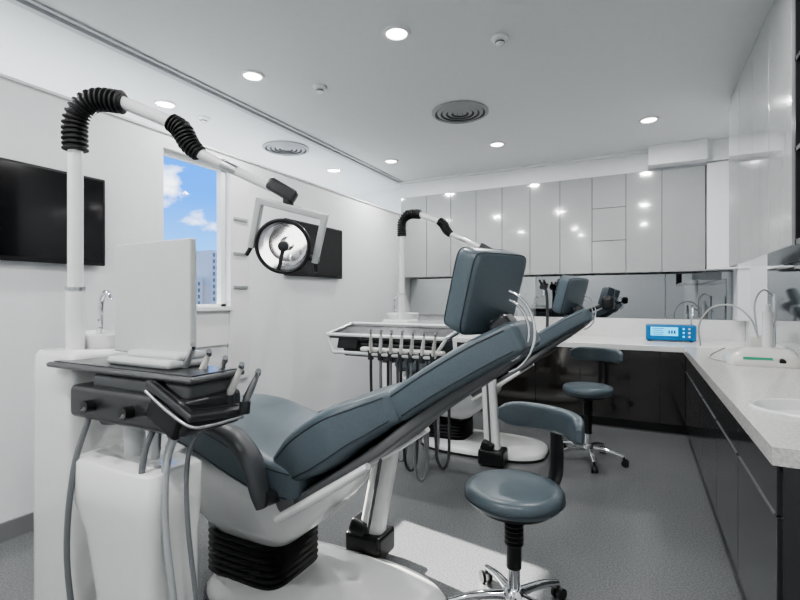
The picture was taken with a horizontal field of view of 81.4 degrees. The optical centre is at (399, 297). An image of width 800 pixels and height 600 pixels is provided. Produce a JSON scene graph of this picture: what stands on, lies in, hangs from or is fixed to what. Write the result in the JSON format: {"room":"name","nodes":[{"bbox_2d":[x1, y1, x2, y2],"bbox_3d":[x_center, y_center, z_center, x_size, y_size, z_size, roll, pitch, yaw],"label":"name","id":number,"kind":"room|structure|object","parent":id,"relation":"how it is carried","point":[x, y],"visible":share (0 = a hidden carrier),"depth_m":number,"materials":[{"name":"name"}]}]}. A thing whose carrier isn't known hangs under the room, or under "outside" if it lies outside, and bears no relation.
{"room":"dental clinic","nodes":[
{"label":"dental clinic","id":0,"kind":"room"},
{"bbox_2d":[46,238,260,599],"bbox_3d":[-0.897,0.547,1.616,0.893,1.505,0.290,0,0,27],"label":"dental delivery unit","id":1,"kind":"object","parent":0,"point":[137,501],"depth_m":1.54,"materials":[{"name":"white plastic"}]},
{"bbox_2d":[0,77,409,522],"bbox_3d":[-1.673,0.060,3.497,0.120,2.480,7.880,0,0,27],"label":"wall","id":2,"kind":"structure","parent":0,"point":[290,317],"depth_m":3.20,"materials":[{"name":"paint"}]},
{"bbox_2d":[0,157,104,265],"bbox_3d":[-2.091,-0.470,2.500,0.052,0.540,0.965,0,0,27],"label":"wall-mounted television","id":3,"kind":"object","parent":2,"relation":"attached to","point":[33,198],"visible":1,"depth_m":2.61,"materials":[{"name":"black plastic"}]},
{"bbox_2d":[0,408,326,542],"bbox_3d":[-1.635,1.250,3.421,0.015,0.100,7.780,0,0,27],"label":"baseboard","id":4,"kind":"structure","parent":2,"relation":"attached to","point":[15,527],"depth_m":2.53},
{"bbox_2d":[163,149,225,306],"bbox_3d":[-1.613,-0.500,3.623,0.050,1.160,0.600,0,0,27],"label":"frame","id":5,"kind":"object","parent":2,"relation":"attached to","point":[221,175],"visible":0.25,"depth_m":3.84,"materials":[{"name":"white plastic"}]},
{"bbox_2d":[0,73,400,214],"bbox_3d":[-1.763,-1.188,3.318,0.142,0.015,7.480,0,0,27],"label":"crown molding","id":6,"kind":"structure","parent":2,"relation":"on","point":[1,74],"depth_m":3.31,"materials":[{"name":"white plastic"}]},
{"bbox_2d":[196,310,228,347],"bbox_3d":[-1.546,0.240,3.589,0.019,0.280,0.600,0,0,27],"label":"apron","id":7,"kind":"object","parent":2,"relation":"attached to","point":[212,327],"visible":0.57,"depth_m":3.69,"materials":[{"name":"white paint"}]},
{"bbox_2d":[196,306,233,310],"bbox_3d":[-1.593,0.085,3.596,0.170,0.030,0.630,0,0,27],"label":"sill","id":8,"kind":"structure","parent":2,"relation":"attached to","point":[221,307],"depth_m":3.67,"materials":[{"name":"white plastic"}]},
{"bbox_2d":[228,168,248,378],"bbox_3d":[-1.355,-0.210,3.924,0.048,1.780,0.210,0,0,27],"label":"leaf","id":9,"kind":"object","parent":2,"relation":"attached to","point":[238,188],"depth_m":3.90,"materials":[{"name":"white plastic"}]},
{"bbox_2d":[284,218,341,278],"bbox_3d":[-0.885,-0.487,4.835,0.052,0.545,0.940,0,0,27],"label":"wall-mounted television","id":10,"kind":"object","parent":2,"relation":"attached to","point":[330,262],"visible":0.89,"depth_m":4.97,"materials":[{"name":"black plastic"}]},
{"bbox_2d":[0,411,746,599],"bbox_3d":[0.138,1.350,2.534,4.380,0.100,8.130,0,0,27],"label":"floor","id":11,"kind":"structure","parent":0,"point":[650,528],"depth_m":2.59,"materials":[{"name":"plastic"}]},
{"bbox_2d":[34,290,126,599],"bbox_3d":[-1.258,0.632,1.987,0.479,1.336,0.458,0,0,27],"label":"cuspidor unit","id":12,"kind":"object","parent":11,"relation":"on","point":[57,431],"visible":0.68,"depth_m":1.81,"materials":[{"name":"white plastic"}]},
{"bbox_2d":[85,329,114,348],"bbox_3d":[-1.284,0.215,2.080,0.348,0.130,0.316,0,0,27],"label":"bowl","id":13,"kind":"object","parent":12,"relation":"on","point":[98,338],"depth_m":1.93,"materials":[{"name":"white ceramic"}]},
{"bbox_2d":[96,319,104,333],"bbox_3d":[-1.360,0.158,2.110,0.063,0.125,0.053,0,0,27],"label":"faucet","id":14,"kind":"object","parent":12,"relation":"on","point":[100,329],"depth_m":2.11,"materials":[{"name":"silver metal"}]},
{"bbox_2d":[61,87,328,349],"bbox_3d":[-0.833,-0.324,1.919,1.086,1.067,0.158,0,0,1],"label":"dental operating lamp","id":15,"kind":"object","parent":12,"relation":"on","point":[281,245],"visible":1,"depth_m":1.88,"materials":[{"name":"white metal"}]},
{"bbox_2d":[166,247,539,599],"bbox_3d":[-0.252,0.560,2.009,1.698,1.480,0.830,0,0,27],"label":"dental chair","id":16,"kind":"object","parent":11,"relation":"on","point":[271,475],"visible":0.98,"depth_m":1.80,"materials":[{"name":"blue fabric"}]},
{"bbox_2d":[166,394,368,500],"bbox_3d":[-0.634,0.650,2.173,0.868,0.278,0.594,0,0,27],"label":"seat cushion","id":17,"kind":"object","parent":16,"relation":"on","point":[271,423],"depth_m":1.92,"materials":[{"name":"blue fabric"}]},
{"bbox_2d":[273,382,408,480],"bbox_3d":[-0.154,0.528,1.925,0.530,0.393,0.596,0,0,27],"label":"cushion","id":18,"kind":"object","parent":16,"relation":"on","point":[341,442],"depth_m":1.67,"materials":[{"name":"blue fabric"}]},
{"bbox_2d":[390,320,539,420],"bbox_3d":[0.239,0.263,1.722,0.506,0.367,0.350,0,0,27],"label":"cushion","id":19,"kind":"object","parent":16,"relation":"on","point":[461,372],"depth_m":1.58,"materials":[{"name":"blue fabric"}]},
{"bbox_2d":[445,247,525,333],"bbox_3d":[0.308,-0.025,1.681,0.266,0.306,0.179,0,0,-35],"label":"cushion","id":20,"kind":"object","parent":16,"relation":"on","point":[485,286],"depth_m":1.61,"materials":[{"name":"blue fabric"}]},
{"bbox_2d":[382,294,418,387],"bbox_3d":[0.046,0.632,4.623,0.479,1.336,0.458,0,0,27],"label":"cuspidor unit","id":21,"kind":"object","parent":11,"relation":"on","point":[391,317],"visible":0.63,"depth_m":4.50,"materials":[{"name":"white plastic"}]},
{"bbox_2d":[326,322,458,481],"bbox_3d":[0.096,0.686,3.597,1.014,1.005,1.397,0,0,27],"label":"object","id":22,"kind":"object","parent":21,"relation":"attached to","point":[390,343],"visible":0.79,"depth_m":3.07,"materials":[{"name":"grey plastic"}]},
{"bbox_2d":[329,325,458,342],"bbox_3d":[-0.039,0.245,3.239,0.900,0.073,0.336,0,0,27],"label":"tray","id":23,"kind":"object","parent":22,"relation":"on","point":[354,333],"depth_m":3.21,"materials":[{"name":"grey plastic"}]},
{"bbox_2d":[385,312,418,319],"bbox_3d":[0.020,0.215,4.716,0.348,0.130,0.316,0,0,27],"label":"bowl","id":24,"kind":"object","parent":21,"relation":"on","point":[390,315],"depth_m":4.59,"materials":[{"name":"white plastic"}]},
{"bbox_2d":[397,209,492,319],"bbox_3d":[0.458,-0.324,4.273,1.114,1.068,0.349,0,0,27],"label":"lamp","id":25,"kind":"object","parent":21,"relation":"on","point":[409,214],"visible":0.64,"depth_m":4.49,"materials":[{"name":"white plastic"}]},
{"bbox_2d":[395,275,613,467],"bbox_3d":[0.810,0.560,3.938,1.837,1.480,0.827,0,0,27],"label":"dental chair","id":26,"kind":"object","parent":11,"relation":"on","point":[490,446],"visible":0.61,"depth_m":3.69,"materials":[{"name":"blue fabric"}]},
{"bbox_2d":[395,359,499,391],"bbox_3d":[0.425,0.650,4.226,0.868,0.278,0.594,0,0,27],"label":"seat cushion","id":27,"kind":"object","parent":26,"relation":"on","point":[403,363],"depth_m":4.11,"materials":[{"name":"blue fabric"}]},
{"bbox_2d":[500,353,533,375],"bbox_3d":[0.906,0.528,3.978,0.530,0.393,0.596,0,0,27],"label":"cushion","id":28,"kind":"object","parent":26,"relation":"on","point":[530,362],"depth_m":3.73,"materials":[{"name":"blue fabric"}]},
{"bbox_2d":[532,308,594,352],"bbox_3d":[1.299,0.263,3.775,0.506,0.367,0.350,0,0,27],"label":"cushion","id":29,"kind":"object","parent":26,"relation":"on","point":[553,335],"depth_m":3.63,"materials":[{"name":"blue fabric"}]},
{"bbox_2d":[552,276,588,313],"bbox_3d":[1.368,-0.025,3.733,0.266,0.306,0.179,0,0,-35],"label":"cushion","id":30,"kind":"object","parent":26,"relation":"on","point":[570,294],"depth_m":3.66,"materials":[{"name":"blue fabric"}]},
{"bbox_2d":[447,401,584,599],"bbox_3d":[0.457,0.884,1.853,0.574,0.832,0.566,0,0,27],"label":"stool","id":31,"kind":"object","parent":11,"relation":"on","point":[517,499],"visible":1,"depth_m":1.86,"materials":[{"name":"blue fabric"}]},
{"bbox_2d":[562,347,628,472],"bbox_3d":[1.518,0.857,3.709,0.556,0.885,0.576,0,0,27],"label":"stool","id":32,"kind":"object","parent":11,"relation":"on","point":[587,391],"visible":0.92,"depth_m":3.69,"materials":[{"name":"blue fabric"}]},
{"bbox_2d":[452,334,746,434],"bbox_3d":[2.173,0.878,5.248,2.948,0.843,1.140,0,0,27],"label":"base cabinet","id":33,"kind":"object","parent":11,"relation":"on","point":[649,385],"visible":0.43,"depth_m":4.64,"materials":[{"name":"laminate"}]},
{"bbox_2d":[452,334,746,352],"bbox_3d":[2.173,0.485,5.248,2.948,0.056,1.140,0,0,27],"label":"countertop","id":34,"kind":"structure","parent":33,"relation":"on","point":[613,342],"depth_m":4.78,"materials":[{"name":"white stone"}]},
{"bbox_2d":[538,279,548,326],"bbox_3d":[1.781,0.116,5.675,0.140,0.681,0.237,0,0,27],"label":"microscope","id":35,"kind":"object","parent":34,"relation":"on","point":[543,285],"visible":0.75,"depth_m":5.70,"materials":[{"name":"grey plastic"}]},
{"bbox_2d":[646,324,696,341],"bbox_3d":[2.872,0.369,4.943,0.460,0.174,0.240,0,0,27],"label":"control unit","id":36,"kind":"object","parent":34,"relation":"on","point":[667,332],"visible":1,"depth_m":4.84,"materials":[{"name":"blue plastic"}]},
{"bbox_2d":[690,305,697,332],"bbox_3d":[3.176,0.267,5.018,0.086,0.380,0.173,0,0,27],"label":"gooseneck faucet","id":37,"kind":"object","parent":34,"relation":"on","point":[692,306],"visible":0.73,"depth_m":5.07,"materials":[{"name":"silver metal"}]},
{"bbox_2d":[514,316,744,340],"bbox_3d":[2.404,0.348,5.697,2.947,0.216,0.130,0,0,27],"label":"backsplash","id":38,"kind":"structure","parent":33,"relation":"on","point":[710,329],"depth_m":5.42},
{"bbox_2d":[683,347,799,599],"bbox_3d":[2.181,0.872,2.745,0.638,0.857,3.300,0,0,27],"label":"base cabinet","id":39,"kind":"object","parent":11,"relation":"on","point":[743,422],"visible":1,"depth_m":1.98,"materials":[{"name":"laminate"}]},
{"bbox_2d":[683,347,799,468],"bbox_3d":[2.181,0.485,2.745,0.637,0.056,3.300,0,0,27],"label":"countertop","id":40,"kind":"structure","parent":39,"relation":"on","point":[777,437],"depth_m":2.23,"materials":[{"name":"stone"}]},
{"bbox_2d":[698,289,778,347],"bbox_3d":[2.677,0.195,3.666,0.204,0.522,0.563,0,0,-20],"label":"stand","id":41,"kind":"object","parent":40,"relation":"on","point":[767,339],"visible":0.91,"depth_m":3.47,"materials":[{"name":"white plastic"}]},
{"bbox_2d":[762,305,773,347],"bbox_3d":[2.719,0.225,3.436,0.070,0.350,0.070,0,0,27],"label":"bottle","id":42,"kind":"object","parent":41,"relation":"on","point":[767,316],"depth_m":3.41,"materials":[{"name":"white plastic"}]},
{"bbox_2d":[708,347,799,367],"bbox_3d":[2.539,0.403,3.385,0.483,0.106,0.663,0,0,27],"label":"dental scaler","id":43,"kind":"object","parent":40,"relation":"on","point":[743,356],"visible":1,"depth_m":3.12,"materials":[{"name":"white plastic"}]},
{"bbox_2d":[747,398,799,419],"bbox_3d":[1.696,0.475,1.848,0.510,0.065,0.413,0,0,27],"label":"basin","id":44,"kind":"object","parent":40,"relation":"in","point":[764,408],"depth_m":2.01,"materials":[{"name":"white ceramic"}]},
{"bbox_2d":[0,0,773,194],"bbox_3d":[-0.484,-1.710,2.855,5.780,0.120,8.130,0,0,27],"label":"ceiling","id":45,"kind":"structure","parent":0,"point":[571,79],"depth_m":3.40,"materials":[{"name":"paint"}]},
{"bbox_2d":[154,100,176,108],"bbox_3d":[-1.989,-1.643,3.952,0.176,0.011,0.176,0,0,27],"label":"recessed light","id":46,"kind":"object","parent":45,"relation":"in","point":[166,104],"visible":1,"depth_m":3.95,"materials":[{"name":"white plastic"}]},
{"bbox_2d":[158,102,173,107],"bbox_3d":[-1.989,-1.645,3.952,0.122,0.007,0.122,0,0,27],"label":"diffuser","id":47,"kind":"object","parent":46,"relation":"attached to","point":[161,104],"depth_m":3.95,"materials":[{"name":"white plastic"}]},
{"bbox_2d":[197,115,209,123],"bbox_3d":[-1.797,-1.627,4.258,0.110,0.045,0.110,0,0,27],"label":"smoke detector","id":48,"kind":"object","parent":45,"relation":"attached to","point":[203,119],"visible":1,"depth_m":4.23,"materials":[{"name":"white plastic"}]},
{"bbox_2d":[5,0,402,183],"bbox_3d":[-1.709,-1.637,3.290,0.105,0.025,7.480,0,0,27],"label":"rail","id":49,"kind":"object","parent":45,"relation":"attached to","point":[131,53],"visible":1,"depth_m":3.37,"materials":[{"name":"metal"}]},
{"bbox_2d":[240,70,264,81],"bbox_3d":[-1.092,-1.643,3.444,0.176,0.011,0.176,0,0,27],"label":"recessed light","id":50,"kind":"object","parent":45,"relation":"in","point":[250,75],"visible":1,"depth_m":3.43,"materials":[{"name":"white plastic"}]},
{"bbox_2d":[244,73,260,79],"bbox_3d":[-1.092,-1.645,3.444,0.122,0.007,0.122,0,0,27],"label":"diffuser","id":51,"kind":"object","parent":50,"relation":"attached to","point":[247,76],"depth_m":3.45,"materials":[{"name":"white plastic"}]},
{"bbox_2d":[262,141,308,155],"bbox_3d":[-1.254,-1.638,5.115,0.500,0.021,0.500,0,0,27],"label":"air diffuser","id":52,"kind":"object","parent":45,"relation":"attached to","point":[287,148],"depth_m":5.08,"materials":[{"name":"white metal"}]},
{"bbox_2d":[313,84,326,93],"bbox_3d":[-0.626,-1.627,3.636,0.110,0.045,0.110,0,0,27],"label":"smoke detector","id":53,"kind":"object","parent":45,"relation":"attached to","point":[319,88],"visible":1,"depth_m":3.61,"materials":[{"name":"white plastic"}]},
{"bbox_2d":[326,168,339,172],"bbox_3d":[-0.867,-1.643,5.995,0.176,0.011,0.176,0,0,27],"label":"recessed light","id":54,"kind":"object","parent":45,"relation":"in","point":[333,170],"visible":1,"depth_m":5.99,"materials":[{"name":"white plastic"}]},
{"bbox_2d":[384,159,397,163],"bbox_3d":[-0.107,-1.643,5.592,0.176,0.011,0.176,0,0,27],"label":"recessed light","id":55,"kind":"object","parent":45,"relation":"in","point":[389,161],"visible":1,"depth_m":5.58,"materials":[{"name":"white plastic"}]},
{"bbox_2d":[383,25,410,41],"bbox_3d":[-0.021,-1.643,2.892,0.176,0.011,0.176,0,0,27],"label":"recessed light","id":56,"kind":"object","parent":45,"relation":"in","point":[395,33],"visible":1,"depth_m":2.88,"materials":[{"name":"white plastic"}]},
{"bbox_2d":[387,28,405,38],"bbox_3d":[-0.021,-1.645,2.892,0.122,0.007,0.122,0,0,27],"label":"diffuser","id":57,"kind":"object","parent":56,"relation":"attached to","point":[392,33],"depth_m":2.89,"materials":[{"name":"white plastic"}]},
{"bbox_2d":[432,101,488,123],"bbox_3d":[0.532,-1.638,4.125,0.500,0.021,0.500,0,0,27],"label":"air diffuser","id":58,"kind":"object","parent":45,"relation":"attached to","point":[454,111],"depth_m":4.09,"materials":[{"name":"grey metal"}]},
{"bbox_2d":[489,141,504,146],"bbox_3d":[1.039,-1.643,4.978,0.176,0.011,0.176,0,0,27],"label":"recessed light","id":59,"kind":"object","parent":45,"relation":"in","point":[496,143],"visible":1,"depth_m":4.97,"materials":[{"name":"white plastic"}]},
{"bbox_2d":[491,143,502,145],"bbox_3d":[1.039,-1.645,4.978,0.122,0.007,0.122,0,0,27],"label":"diffuser","id":60,"kind":"object","parent":59,"relation":"attached to","point":[492,144],"depth_m":4.97,"materials":[{"name":"white plastic"}]},
{"bbox_2d":[491,33,508,46],"bbox_3d":[0.634,-1.627,2.951,0.110,0.045,0.110,0,0,27],"label":"smoke detector","id":61,"kind":"object","parent":45,"relation":"attached to","point":[499,39],"visible":1,"depth_m":2.92,"materials":[{"name":"white plastic"}]},
{"bbox_2d":[638,116,659,123],"bbox_3d":[2.299,-1.643,4.294,0.176,0.011,0.176,0,0,27],"label":"recessed light","id":62,"kind":"object","parent":45,"relation":"in","point":[649,119],"visible":1,"depth_m":4.28,"materials":[{"name":"white plastic"}]},
{"bbox_2d":[642,118,655,122],"bbox_3d":[2.299,-1.645,4.294,0.122,0.007,0.122,0,0,27],"label":"diffuser","id":63,"kind":"object","parent":62,"relation":"attached to","point":[644,120],"depth_m":4.30,"materials":[{"name":"white plastic"}]},
{"bbox_2d":[648,138,728,169],"bbox_3d":[3.147,-1.545,4.920,0.920,0.210,0.190,0,0,27],"label":"beam","id":64,"kind":"structure","parent":45,"relation":"attached to","point":[699,151],"depth_m":4.89,"materials":[{"name":"white paint"}]},
{"bbox_2d":[349,154,732,349],"bbox_3d":[1.206,-0.175,6.293,5.630,2.950,0.470,0,0,27],"label":"wall","id":65,"kind":"structure","parent":0,"point":[388,199],"depth_m":5.93,"materials":[{"name":"paint"}]},
{"bbox_2d":[400,150,647,184],"bbox_3d":[1.397,-1.635,5.901,3.130,0.030,0.050,0,0,27],"label":"crown molding","id":66,"kind":"structure","parent":65,"relation":"attached to","point":[642,151],"depth_m":5.77,"materials":[{"name":"white paint"}]},
{"bbox_2d":[401,165,706,277],"bbox_3d":[1.716,-0.855,5.931,3.650,1.131,0.355,0,0,27],"label":"upper cabinet","id":67,"kind":"object","parent":65,"relation":"attached to","point":[656,220],"visible":0.92,"depth_m":5.52,"materials":[{"name":"grey laminate"}]},
{"bbox_2d":[410,271,731,319],"bbox_3d":[1.903,-0.026,6.004,3.915,0.528,0.057,0,0,27],"label":"backsplash","id":68,"kind":"structure","parent":65,"relation":"attached to","point":[639,295],"depth_m":5.52,"materials":[{"name":"mirror"}]},
{"bbox_2d":[705,160,749,320],"bbox_3d":[3.499,-0.598,5.002,0.370,1.665,0.380,0,0,27],"label":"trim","id":69,"kind":"structure","parent":65,"relation":"attached to","point":[717,172],"depth_m":4.87,"materials":[{"name":"white paint"}]},
{"bbox_2d":[745,262,797,341],"bbox_3d":[2.051,-0.175,1.631,0.150,2.950,7.980,0,0,27],"label":"wall","id":70,"kind":"structure","parent":0,"point":[758,274],"depth_m":4.45,"materials":[{"name":"paint"}]},
{"bbox_2d":[729,0,799,266],"bbox_3d":[2.026,-0.952,2.128,0.348,1.393,3.640,0,0,27],"label":"upper cabinet","id":71,"kind":"object","parent":70,"relation":"attached to","point":[764,110],"visible":1,"depth_m":2.71,"materials":[{"name":"grey laminate"}]},
{"bbox_2d":[795,0,799,244],"bbox_3d":[1.666,-0.907,1.422,0.337,1.305,1.655,0,0,27],"label":"open shelf","id":72,"kind":"object","parent":71,"relation":"attached to","point":[797,2],"depth_m":2.21,"materials":[{"name":"grey laminate"}]},
{"bbox_2d":[767,262,799,355],"bbox_3d":[2.454,0.103,2.605,0.022,0.706,3.300,0,0,27],"label":"backsplash","id":73,"kind":"structure","parent":70,"relation":"attached to","point":[782,281],"depth_m":3.53,"materials":[{"name":"mirror"}]},
{"label":"outside","id":74,"kind":"structure","parent":0,"visible":0},
{"bbox_2d":[196,250,216,303],"bbox_3d":[-80.640,20.800,196.919,12.050,81.000,8.000,0,0,27],"label":"office building","id":75,"kind":"structure","parent":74,"point":[206,260],"depth_m":192.05,"materials":[{"name":"white concrete"}]},
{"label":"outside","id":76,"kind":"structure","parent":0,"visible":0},
{"bbox_2d":[196,279,202,303],"bbox_3d":[-87.893,26.800,189.409,12.050,69.000,8.000,0,0,27],"label":"office building","id":77,"kind":"structure","parent":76,"point":[199,282],"depth_m":188.80,"materials":[{"name":"white concrete"}]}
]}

